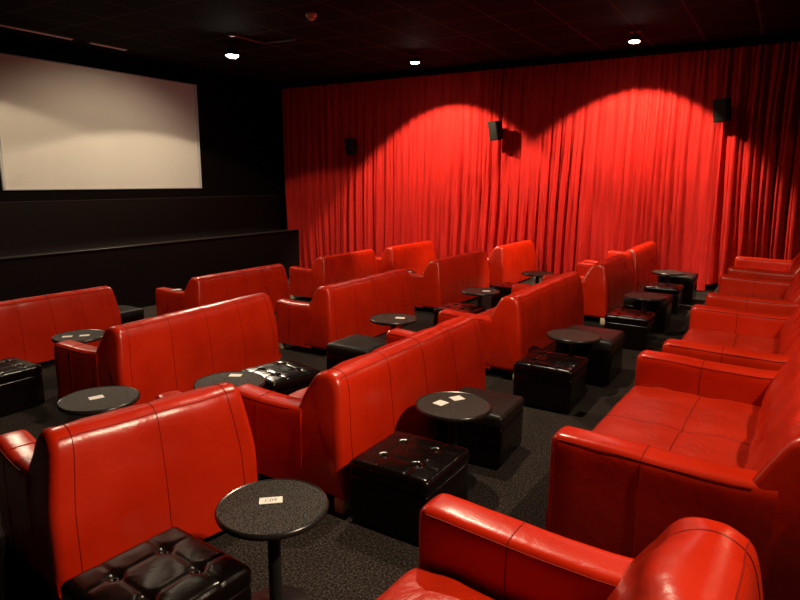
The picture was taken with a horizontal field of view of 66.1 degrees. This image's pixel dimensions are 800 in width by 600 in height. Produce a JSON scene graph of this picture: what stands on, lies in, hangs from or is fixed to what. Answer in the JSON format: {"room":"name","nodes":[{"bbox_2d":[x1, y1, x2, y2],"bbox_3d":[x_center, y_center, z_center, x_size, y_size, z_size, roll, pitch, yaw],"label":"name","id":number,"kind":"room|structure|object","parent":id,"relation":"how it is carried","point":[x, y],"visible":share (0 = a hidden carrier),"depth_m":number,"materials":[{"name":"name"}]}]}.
{"room":"auditorium","nodes":[
{"label":"auditorium","id":0,"kind":"room"},
{"bbox_2d":[0,33,287,228],"bbox_3d":[-7.388,-2.002,10.749,0.100,5.250,15.950,7,13,31],"label":"wall","id":1,"kind":"structure","parent":0,"point":[240,119],"depth_m":15.34,"materials":[{"name":"black paint"}]},
{"bbox_2d":[0,48,202,201],"bbox_3d":[-5.928,-3.391,12.561,0.180,2.622,4.500,7,13,31],"label":"projection screen","id":2,"kind":"object","parent":1,"relation":"attached to","point":[70,129],"visible":1,"depth_m":12.17,"materials":[{"name":"beige fabric"}]},
{"bbox_2d":[0,195,279,202],"bbox_3d":[-7.430,-1.653,10.512,0.150,0.015,15.400,7,13,31],"label":"trim","id":3,"kind":"structure","parent":1,"relation":"attached to","point":[252,195],"depth_m":13.06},
{"bbox_2d":[0,196,280,247],"bbox_3d":[-7.442,-0.680,10.707,0.140,1.970,15.400,7,13,31],"label":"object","id":4,"kind":"structure","parent":1,"relation":"attached to","point":[21,223],"depth_m":13.03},
{"bbox_2d":[0,229,298,259],"bbox_3d":[-6.350,-0.609,9.362,0.200,0.020,14.290,7,13,31],"label":"trim","id":5,"kind":"structure","parent":1,"relation":"attached to","point":[215,237],"depth_m":11.40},
{"bbox_2d":[0,227,299,307],"bbox_3d":[-7.045,-0.111,9.893,1.780,1.175,14.280,7,13,31],"label":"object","id":6,"kind":"structure","parent":1,"relation":"attached to","point":[133,274],"depth_m":11.73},
{"bbox_2d":[271,32,799,89],"bbox_3d":[3.144,-4.902,12.630,15.200,0.115,0.450,7,13,31],"label":"trim","id":7,"kind":"structure","parent":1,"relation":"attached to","point":[795,36],"depth_m":12.31,"materials":[{"name":"black paint"}]},
{"bbox_2d":[282,76,424,267],"bbox_3d":[-1.336,-3.074,15.791,4.438,4.780,0.345,7,13,30],"label":"curtain","id":8,"kind":"object","parent":7,"relation":"hanging from","point":[338,202],"visible":0.8,"depth_m":15.60,"materials":[{"name":"red fabric"}]},
{"bbox_2d":[344,138,359,154],"bbox_3d":[-1.027,-3.836,15.429,0.747,0.414,0.270,-8,14,-37],"label":"wall speaker","id":9,"kind":"object","parent":8,"relation":"attached to","point":[351,146],"visible":0.88,"depth_m":15.20,"materials":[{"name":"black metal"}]},
{"bbox_2d":[344,139,351,154],"bbox_3d":[-1.286,-3.787,15.233,0.016,0.376,0.239,-22,22,-34],"label":"grille","id":10,"kind":"object","parent":9,"relation":"attached to","point":[348,142],"depth_m":15.20,"materials":[{"name":"black fabric"}]},
{"bbox_2d":[423,56,641,274],"bbox_3d":[2.580,-2.741,13.393,4.756,4.440,0.335,7,13,31],"label":"curtain","id":11,"kind":"object","parent":7,"relation":"hanging from","point":[558,178],"visible":0.84,"depth_m":13.16,"materials":[{"name":"red fabric"}]},
{"bbox_2d":[488,120,505,140],"bbox_3d":[2.263,-3.667,13.366,0.747,0.414,0.270,-7,13,-32],"label":"wall speaker","id":12,"kind":"object","parent":11,"relation":"attached to","point":[495,128],"visible":0.94,"depth_m":13.15,"materials":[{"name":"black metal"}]},
{"bbox_2d":[488,122,496,139],"bbox_3d":[1.988,-3.622,13.192,0.016,0.376,0.239,-20,20,-29],"label":"grille","id":13,"kind":"object","parent":12,"relation":"attached to","point":[492,126],"depth_m":13.18,"materials":[{"name":"black fabric"}]},
{"bbox_2d":[626,49,726,290],"bbox_3d":[5.135,-2.424,11.581,1.555,4.320,0.632,7,13,31],"label":"curtain","id":14,"kind":"object","parent":7,"relation":"hanging from","point":[677,141],"visible":0.89,"depth_m":11.67,"materials":[{"name":"red fabric"}]},
{"bbox_2d":[706,41,799,284],"bbox_3d":[7.600,-2.195,10.163,4.304,4.180,0.739,6,13,27],"label":"curtain","id":15,"kind":"object","parent":7,"relation":"hanging from","point":[756,211],"visible":0.91,"depth_m":10.96,"materials":[{"name":"red fabric"}]},
{"bbox_2d":[713,98,731,122],"bbox_3d":[5.948,-3.400,11.080,0.747,0.414,0.270,-7,13,-32],"label":"wall speaker","id":16,"kind":"object","parent":15,"relation":"attached to","point":[722,108],"visible":0.88,"depth_m":10.88,"materials":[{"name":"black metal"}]},
{"bbox_2d":[713,99,726,121],"bbox_3d":[5.673,-3.355,10.907,0.016,0.376,0.239,-20,20,-29],"label":"grille","id":17,"kind":"object","parent":16,"relation":"attached to","point":[719,105],"depth_m":10.90,"materials":[{"name":"black fabric"}]},
{"bbox_2d":[0,267,718,599],"bbox_3d":[-0.912,0.941,7.207,15.200,0.950,15.950,7,13,31],"label":"floor","id":18,"kind":"structure","parent":0,"point":[342,557],"depth_m":3.86,"materials":[{"name":"grey carpet"}]},
{"bbox_2d":[0,357,44,415],"bbox_3d":[-3.668,0.803,5.671,0.506,0.411,0.506,7,13,31],"label":"ottoman","id":19,"kind":"object","parent":18,"relation":"on","point":[21,381],"visible":1,"depth_m":5.59,"materials":[{"name":"black leather"}]},
{"bbox_2d":[0,357,41,384],"bbox_3d":[-3.667,0.654,5.642,0.506,0.107,0.506,7,13,31],"label":"cushion","id":20,"kind":"object","parent":19,"relation":"on","point":[13,370],"depth_m":5.61,"materials":[{"name":"black leather"}]},
{"bbox_2d":[0,286,120,362],"bbox_3d":[-4.763,0.388,7.389,0.907,0.862,2.561,7,13,31],"label":"leather sofa","id":21,"kind":"object","parent":18,"relation":"on","point":[28,325],"visible":0.89,"depth_m":7.42,"materials":[{"name":"red leather"}]},
{"bbox_2d":[51,329,104,342],"bbox_3d":[-3.226,0.623,6.244,0.508,0.549,0.508,6,13,27],"label":"side table","id":22,"kind":"object","parent":18,"relation":"on","point":[95,335],"visible":0.51,"depth_m":6.16,"materials":[{"name":"black metal"}]},
{"bbox_2d":[56,386,140,415],"bbox_3d":[-2.011,0.921,4.163,0.508,0.549,0.508,-3,12,-16],"label":"side table","id":23,"kind":"object","parent":18,"relation":"on","point":[77,403],"visible":0.62,"depth_m":4.07,"materials":[{"name":"black gloss metal"},{"name":"speckled dark granite"}]},
{"bbox_2d":[88,395,104,399],"bbox_3d":[-2.031,0.651,4.112,0.090,0.003,0.060,-8,14,-37],"label":"card","id":24,"kind":"object","parent":23,"relation":"on","point":[98,396],"visible":1,"depth_m":4.11,"materials":[{"name":"white paper"}]},
{"bbox_2d":[0,382,257,599],"bbox_3d":[-1.510,0.909,3.435,0.937,0.862,1.101,11,15,42],"label":"leather sofa","id":25,"kind":"object","parent":18,"relation":"on","point":[75,497],"visible":0.95,"depth_m":3.04,"materials":[{"name":"red leather"}]},
{"bbox_2d":[118,305,143,323],"bbox_3d":[-4.065,0.326,8.902,0.506,0.411,0.506,7,13,31],"label":"ottoman","id":26,"kind":"object","parent":18,"relation":"on","point":[128,314],"visible":0.34,"depth_m":8.81,"materials":[{"name":"black leather"}]},
{"bbox_2d":[60,527,250,599],"bbox_3d":[-0.998,1.315,2.564,0.546,0.411,0.546,8,14,35],"label":"ottoman","id":27,"kind":"object","parent":18,"relation":"on","point":[173,564],"visible":1,"depth_m":2.52,"materials":[{"name":"black leather"}]},
{"bbox_2d":[54,293,280,405],"bbox_3d":[-2.277,0.458,6.311,0.977,0.862,2.061,7,13,28],"label":"leather sofa","id":28,"kind":"object","parent":18,"relation":"on","point":[153,356],"visible":0.98,"depth_m":5.71,"materials":[{"name":"red leather"}]},
{"bbox_2d":[155,264,289,315],"bbox_3d":[-2.795,-0.090,9.900,1.027,0.861,1.941,7,13,31],"label":"leather sofa","id":29,"kind":"object","parent":18,"relation":"on","point":[272,280],"visible":0.71,"depth_m":9.31,"materials":[{"name":"red leather"}]},
{"bbox_2d":[193,371,265,388],"bbox_3d":[-1.237,0.859,4.512,0.508,0.549,0.508,-2,11,-13],"label":"side table","id":30,"kind":"object","parent":18,"relation":"on","point":[252,378],"visible":0.43,"depth_m":4.51,"materials":[{"name":"black metal"}]},
{"bbox_2d":[228,374,241,376],"bbox_3d":[-1.230,0.563,4.595,0.090,0.003,0.060,1,11,2],"label":"card","id":31,"kind":"object","parent":30,"relation":"on","point":[230,375],"visible":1,"depth_m":4.59,"materials":[{"name":"white paper"}]},
{"bbox_2d":[214,478,328,599],"bbox_3d":[-0.579,1.194,2.839,0.508,0.549,0.508,10,15,40],"label":"side table","id":32,"kind":"object","parent":18,"relation":"on","point":[239,514],"visible":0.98,"depth_m":2.79,"materials":[{"name":"black stone"}]},
{"bbox_2d":[259,496,282,504],"bbox_3d":[-0.592,0.918,2.818,0.105,0.004,0.055,-2,11,-10],"label":"card","id":33,"kind":"object","parent":32,"relation":"on","point":[268,500],"visible":1,"depth_m":2.81,"materials":[{"name":"white paper"}]},
{"bbox_2d":[241,359,320,394],"bbox_3d":[-1.019,0.784,5.259,0.506,0.411,0.506,11,15,43],"label":"ottoman","id":34,"kind":"object","parent":18,"relation":"on","point":[285,376],"visible":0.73,"depth_m":5.12,"materials":[{"name":"black leather"}]},
{"bbox_2d":[289,249,377,298],"bbox_3d":[-1.280,-0.534,12.213,0.907,0.862,1.781,7,13,31],"label":"leather sofa","id":35,"kind":"object","parent":18,"relation":"on","point":[330,269],"visible":0.86,"depth_m":11.62,"materials":[{"name":"red leather"}]},
{"bbox_2d":[276,269,414,349],"bbox_3d":[-0.671,0.080,8.298,0.907,0.862,1.981,7,13,31],"label":"leather sofa","id":36,"kind":"object","parent":18,"relation":"on","point":[336,311],"visible":0.97,"depth_m":7.63,"materials":[{"name":"red leather"}]},
{"bbox_2d":[326,334,385,369],"bbox_3d":[-0.393,0.609,6.172,0.506,0.411,0.506,7,13,31],"label":"ottoman","id":37,"kind":"object","parent":18,"relation":"on","point":[352,346],"visible":0.43,"depth_m":6.02,"materials":[{"name":"black leather"}]},
{"bbox_2d":[326,334,385,357],"bbox_3d":[-0.392,0.460,6.143,0.506,0.107,0.506,7,13,31],"label":"cushion","id":38,"kind":"object","parent":37,"relation":"on","point":[352,346],"depth_m":6.01,"materials":[{"name":"black leather"}]},
{"bbox_2d":[236,314,484,513],"bbox_3d":[-0.194,0.662,4.748,0.977,0.861,2.101,7,13,31],"label":"leather sofa","id":39,"kind":"object","parent":18,"relation":"on","point":[312,434],"visible":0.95,"depth_m":3.95,"materials":[{"name":"red leather"}]},
{"bbox_2d":[369,313,416,329],"bbox_3d":[-0.073,0.459,6.588,0.508,0.549,0.508,6,12,26],"label":"side table","id":40,"kind":"object","parent":18,"relation":"on","point":[385,319],"visible":0.66,"depth_m":6.47,"materials":[{"name":"black wood"}]},
{"bbox_2d":[376,240,435,273],"bbox_3d":[-0.008,-0.879,14.015,0.907,0.862,1.921,7,13,31],"label":"leather sofa","id":41,"kind":"object","parent":18,"relation":"on","point":[415,257],"visible":0.71,"depth_m":13.52,"materials":[{"name":"red leather"}]},
{"bbox_2d":[349,431,468,542],"bbox_3d":[0.062,1.103,3.687,0.536,0.411,0.536,7,13,31],"label":"ottoman","id":42,"kind":"object","parent":18,"relation":"on","point":[391,481],"visible":0.98,"depth_m":3.52,"materials":[{"name":"black leather"}]},
{"bbox_2d":[349,431,468,496],"bbox_3d":[0.063,0.954,3.658,0.536,0.107,0.536,7,13,31],"label":"cushion","id":43,"kind":"object","parent":42,"relation":"on","point":[405,464],"depth_m":3.53,"materials":[{"name":"black leather"}]},
{"bbox_2d":[409,250,489,307],"bbox_3d":[0.771,-0.381,10.702,0.907,0.861,1.941,7,13,31],"label":"leather sofa","id":44,"kind":"object","parent":18,"relation":"on","point":[442,281],"visible":0.82,"depth_m":9.97,"materials":[{"name":"red leather"}]},
{"bbox_2d":[415,391,491,490],"bbox_3d":[0.350,0.953,4.100,0.508,0.549,0.508,0,11,-4],"label":"side table","id":45,"kind":"object","parent":18,"relation":"on","point":[473,407],"visible":0.71,"depth_m":4.03,"materials":[{"name":"black metal"}]},
{"bbox_2d":[432,400,448,405],"bbox_3d":[0.268,0.680,4.063,0.075,0.003,0.085,10,15,41],"label":"card","id":46,"kind":"object","parent":45,"relation":"on","point":[439,402],"visible":1,"depth_m":4.07,"materials":[{"name":"white paper"}]},
{"bbox_2d":[449,395,464,400],"bbox_3d":[0.385,0.663,4.154,0.085,0.003,0.075,-5,13,-28],"label":"card","id":47,"kind":"object","parent":45,"relation":"on","point":[455,398],"visible":1,"depth_m":4.14,"materials":[{"name":"white paper"}]},
{"bbox_2d":[433,302,484,326],"bbox_3d":[0.758,0.283,7.875,0.506,0.411,0.506,7,13,31],"label":"ottoman","id":48,"kind":"object","parent":18,"relation":"on","point":[469,308],"visible":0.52,"depth_m":7.77,"materials":[{"name":"black leather"}]},
{"bbox_2d":[433,302,484,315],"bbox_3d":[0.759,0.134,7.845,0.506,0.107,0.506,7,13,31],"label":"cushion","id":49,"kind":"object","parent":48,"relation":"on","point":[469,308],"depth_m":7.77,"materials":[{"name":"black leather"}]},
{"bbox_2d":[461,287,498,305],"bbox_3d":[1.063,0.145,8.231,0.508,0.549,0.508,9,14,38],"label":"side table","id":50,"kind":"object","parent":18,"relation":"on","point":[476,291],"visible":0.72,"depth_m":8.13,"materials":[{"name":"black metal"}]},
{"bbox_2d":[437,387,523,468],"bbox_3d":[0.600,0.933,4.573,0.506,0.411,0.506,7,13,28],"label":"ottoman","id":51,"kind":"object","parent":18,"relation":"on","point":[491,440],"visible":0.57,"depth_m":4.36,"materials":[{"name":"black leather"}]},
{"bbox_2d":[457,387,523,429],"bbox_3d":[0.601,0.783,4.543,0.506,0.107,0.506,7,13,28],"label":"cushion","id":52,"kind":"object","parent":51,"relation":"on","point":[506,408],"depth_m":4.41,"materials":[{"name":"black leather"}]},
{"bbox_2d":[491,282,529,307],"bbox_3d":[1.736,-0.031,9.510,0.506,0.411,0.506,7,13,31],"label":"ottoman","id":53,"kind":"object","parent":18,"relation":"on","point":[504,288],"visible":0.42,"depth_m":9.37,"materials":[{"name":"black leather"}]},
{"bbox_2d":[491,282,529,293],"bbox_3d":[1.737,-0.180,9.480,0.506,0.107,0.506,7,13,31],"label":"cushion","id":54,"kind":"object","parent":53,"relation":"on","point":[505,287],"depth_m":9.34,"materials":[{"name":"black leather"}]},
{"bbox_2d":[438,271,583,380],"bbox_3d":[1.391,0.178,7.266,0.977,0.862,2.241,7,13,32],"label":"leather sofa","id":55,"kind":"object","parent":18,"relation":"on","point":[519,324],"visible":0.81,"depth_m":6.42,"materials":[{"name":"red leather"}]},
{"bbox_2d":[487,240,535,285],"bbox_3d":[2.094,-0.774,12.751,0.907,0.861,1.841,7,13,31],"label":"leather sofa","id":56,"kind":"object","parent":18,"relation":"on","point":[506,263],"visible":0.73,"depth_m":12.14,"materials":[{"name":"red leather"}]},
{"bbox_2d":[521,271,553,283],"bbox_3d":[2.186,-0.162,9.835,0.508,0.549,0.508,-10,15,-43],"label":"side table","id":57,"kind":"object","parent":18,"relation":"on","point":[536,274],"visible":0.57,"depth_m":9.75,"materials":[{"name":"black metal"}]},
{"bbox_2d":[513,349,588,413],"bbox_3d":[1.378,0.732,5.624,0.536,0.411,0.536,7,13,31],"label":"ottoman","id":58,"kind":"object","parent":18,"relation":"on","point":[550,380],"visible":0.97,"depth_m":5.43,"materials":[{"name":"black leather"}]},
{"bbox_2d":[514,349,588,380],"bbox_3d":[1.379,0.583,5.595,0.536,0.107,0.536,7,13,31],"label":"cushion","id":59,"kind":"object","parent":58,"relation":"on","point":[542,365],"depth_m":5.45,"materials":[{"name":"black leather"}]},
{"bbox_2d":[375,493,762,599],"bbox_3d":[0.121,1.162,1.449,1.202,0.862,1.881,8,13,34],"label":"leather sofa","id":60,"kind":"object","parent":18,"relation":"on","point":[468,550],"visible":1,"depth_m":2.08,"materials":[{"name":"red leather"}]},
{"bbox_2d":[546,328,600,392],"bbox_3d":[1.662,0.600,5.947,0.508,0.549,0.508,-2,12,-14],"label":"side table","id":61,"kind":"object","parent":18,"relation":"on","point":[573,337],"visible":0.7,"depth_m":5.87,"materials":[{"name":"black metal"}]},
{"bbox_2d":[542,252,634,324],"bbox_3d":[2.988,-0.272,9.617,0.977,0.862,1.921,7,13,31],"label":"leather sofa","id":62,"kind":"object","parent":18,"relation":"on","point":[605,283],"visible":0.59,"depth_m":8.78,"materials":[{"name":"red leather"}]},
{"bbox_2d":[555,325,624,386],"bbox_3d":[1.950,0.559,6.332,0.567,0.485,0.567,7,13,31],"label":"ottoman","id":63,"kind":"object","parent":18,"relation":"on","point":[604,356],"visible":0.62,"depth_m":6.06,"materials":[{"name":"black leather"}]},
{"bbox_2d":[555,325,624,352],"bbox_3d":[1.951,0.383,6.298,0.567,0.126,0.567,7,13,31],"label":"cushion","id":64,"kind":"object","parent":63,"relation":"on","point":[611,341],"depth_m":6.11,"materials":[{"name":"black leather"}]},
{"bbox_2d":[583,241,657,290],"bbox_3d":[4.119,-0.614,11.401,0.977,0.862,2.001,7,13,31],"label":"leather sofa","id":65,"kind":"object","parent":18,"relation":"on","point":[645,255],"visible":0.36,"depth_m":10.91,"materials":[{"name":"red leather"}]},
{"bbox_2d":[604,308,654,350],"bbox_3d":[2.833,0.354,7.604,0.506,0.411,0.506,7,13,31],"label":"ottoman","id":66,"kind":"object","parent":18,"relation":"on","point":[637,326],"visible":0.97,"depth_m":7.39,"materials":[{"name":"black leather"}]},
{"bbox_2d":[604,308,654,326],"bbox_3d":[2.835,0.204,7.574,0.506,0.107,0.506,7,13,31],"label":"cushion","id":67,"kind":"object","parent":66,"relation":"on","point":[618,317],"depth_m":7.43,"materials":[{"name":"black leather"}]},
{"bbox_2d":[624,292,666,339],"bbox_3d":[3.158,0.214,7.971,0.508,0.549,0.508,-4,12,-21],"label":"side table","id":68,"kind":"object","parent":18,"relation":"on","point":[644,297],"visible":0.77,"depth_m":7.89,"materials":[{"name":"black wood"}]},
{"bbox_2d":[623,291,672,333],"bbox_3d":[3.401,0.159,8.454,0.557,0.472,0.557,7,13,31],"label":"ottoman","id":69,"kind":"object","parent":18,"relation":"on","point":[662,310],"visible":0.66,"depth_m":8.17,"materials":[{"name":"black leather"}]},
{"bbox_2d":[623,291,672,307],"bbox_3d":[3.402,-0.012,8.421,0.557,0.123,0.557,7,13,31],"label":"cushion","id":70,"kind":"object","parent":69,"relation":"on","point":[628,303],"depth_m":8.25,"materials":[{"name":"black leather"}]},
{"bbox_2d":[644,282,683,314],"bbox_3d":[4.123,-0.037,9.638,0.506,0.411,0.506,7,13,31],"label":"ottoman","id":71,"kind":"object","parent":18,"relation":"on","point":[676,290],"visible":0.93,"depth_m":9.42,"materials":[{"name":"black leather"}]},
{"bbox_2d":[644,282,683,294],"bbox_3d":[4.125,-0.186,9.608,0.506,0.107,0.506,7,13,31],"label":"cushion","id":72,"kind":"object","parent":71,"relation":"on","point":[654,287],"depth_m":9.45,"materials":[{"name":"black leather"}]},
{"bbox_2d":[652,270,684,282],"bbox_3d":[4.363,-0.188,10.057,0.508,0.549,0.508,2,11,9],"label":"side table","id":73,"kind":"object","parent":18,"relation":"on","point":[667,273],"visible":0.65,"depth_m":9.96,"materials":[{"name":"black metal"}]},
{"bbox_2d":[545,348,799,599],"bbox_3d":[1.808,0.770,3.503,1.307,0.863,1.941,8,13,33],"label":"leather sofa","id":74,"kind":"object","parent":18,"relation":"on","point":[692,437],"visible":0.93,"depth_m":2.96,"materials":[{"name":"red leather"}]},
{"bbox_2d":[658,272,697,303],"bbox_3d":[4.719,-0.225,10.459,0.557,0.472,0.557,7,13,31],"label":"ottoman","id":75,"kind":"object","parent":18,"relation":"on","point":[689,280],"visible":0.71,"depth_m":10.17,"materials":[{"name":"black leather"}]},
{"bbox_2d":[658,272,697,282],"bbox_3d":[4.721,-0.397,10.425,0.557,0.123,0.557,7,13,31],"label":"cushion","id":76,"kind":"object","parent":75,"relation":"on","point":[689,277],"depth_m":10.20,"materials":[{"name":"black leather"}]},
{"bbox_2d":[662,304,799,370],"bbox_3d":[3.051,0.436,5.250,1.277,0.862,1.841,7,13,31],"label":"leather sofa","id":77,"kind":"object","parent":18,"relation":"on","point":[751,339],"visible":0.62,"depth_m":5.54,"materials":[{"name":"red leather"}]},
{"bbox_2d":[705,271,799,314],"bbox_3d":[4.392,0.044,7.300,1.247,0.862,1.801,7,13,31],"label":"leather sofa","id":78,"kind":"object","parent":18,"relation":"on","point":[773,296],"visible":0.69,"depth_m":7.23,"materials":[{"name":"red leather"}]},
{"bbox_2d":[727,252,799,279],"bbox_3d":[5.731,-0.354,9.373,1.247,0.862,1.761,7,13,31],"label":"leather sofa","id":79,"kind":"object","parent":18,"relation":"on","point":[778,269],"visible":0.45,"depth_m":9.31,"materials":[{"name":"red leather"}]},
{"bbox_2d":[0,0,799,83],"bbox_3d":[-0.873,-3.792,6.274,15.200,0.100,15.950,7,13,31],"label":"ceiling","id":80,"kind":"structure","parent":0,"point":[345,38],"depth_m":10.16,"materials":[{"name":"paint"}]},
{"bbox_2d":[0,23,74,39],"bbox_3d":[-6.305,-4.628,10.619,0.120,0.030,1.380,7,13,31],"label":"ceiling strip","id":81,"kind":"object","parent":80,"relation":"attached to","point":[1,25],"visible":1,"depth_m":10.61,"materials":[{"name":"metal"}]},
{"bbox_2d":[86,41,128,50],"bbox_3d":[-5.580,-4.847,11.761,0.120,0.030,0.800,7,13,31],"label":"ceiling strip","id":82,"kind":"object","parent":80,"relation":"attached to","point":[90,42],"visible":1,"depth_m":11.70,"materials":[{"name":"metal"}]},
{"bbox_2d":[224,41,239,57],"bbox_3d":[-3.116,-4.631,11.404,0.281,0.275,0.281,7,13,31],"label":"ceiling spotlight","id":83,"kind":"object","parent":80,"relation":"hanging from","point":[230,52],"visible":1,"depth_m":11.32,"materials":[{"name":"black metal"}]},
{"bbox_2d":[228,33,294,43],"bbox_3d":[-2.500,-4.676,11.050,1.161,0.044,0.526,-3,12,-19],"label":"cable conduit","id":84,"kind":"object","parent":80,"relation":"attached to","point":[229,34],"visible":1,"depth_m":11.06,"materials":[{"name":"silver metal"}]},
{"bbox_2d":[305,12,316,20],"bbox_3d":[-1.351,-4.308,9.363,0.176,0.092,0.176,7,13,31],"label":"smoke detector","id":85,"kind":"object","parent":80,"relation":"attached to","point":[311,16],"visible":1,"depth_m":9.31,"materials":[{"name":"white plastic"}]},
{"bbox_2d":[410,54,419,63],"bbox_3d":[0.300,-4.841,12.364,0.211,0.179,0.211,7,13,31],"label":"ceiling spotlight","id":86,"kind":"object","parent":80,"relation":"hanging from","point":[414,60],"visible":1,"depth_m":12.30,"materials":[{"name":"black metal"}]},
{"bbox_2d":[628,30,640,42],"bbox_3d":[3.941,-4.410,10.330,0.211,0.179,0.211,7,13,31],"label":"ceiling spotlight","id":87,"kind":"object","parent":80,"relation":"hanging from","point":[635,38],"visible":1,"depth_m":10.27,"materials":[{"name":"black metal"}]},
{"bbox_2d":[424,54,726,285],"bbox_3d":[3.348,-2.451,13.481,15.200,5.250,0.100,7,13,31],"label":"wall","id":88,"kind":"structure","parent":0,"point":[716,284],"depth_m":12.09,"materials":[{"name":"black paint"}]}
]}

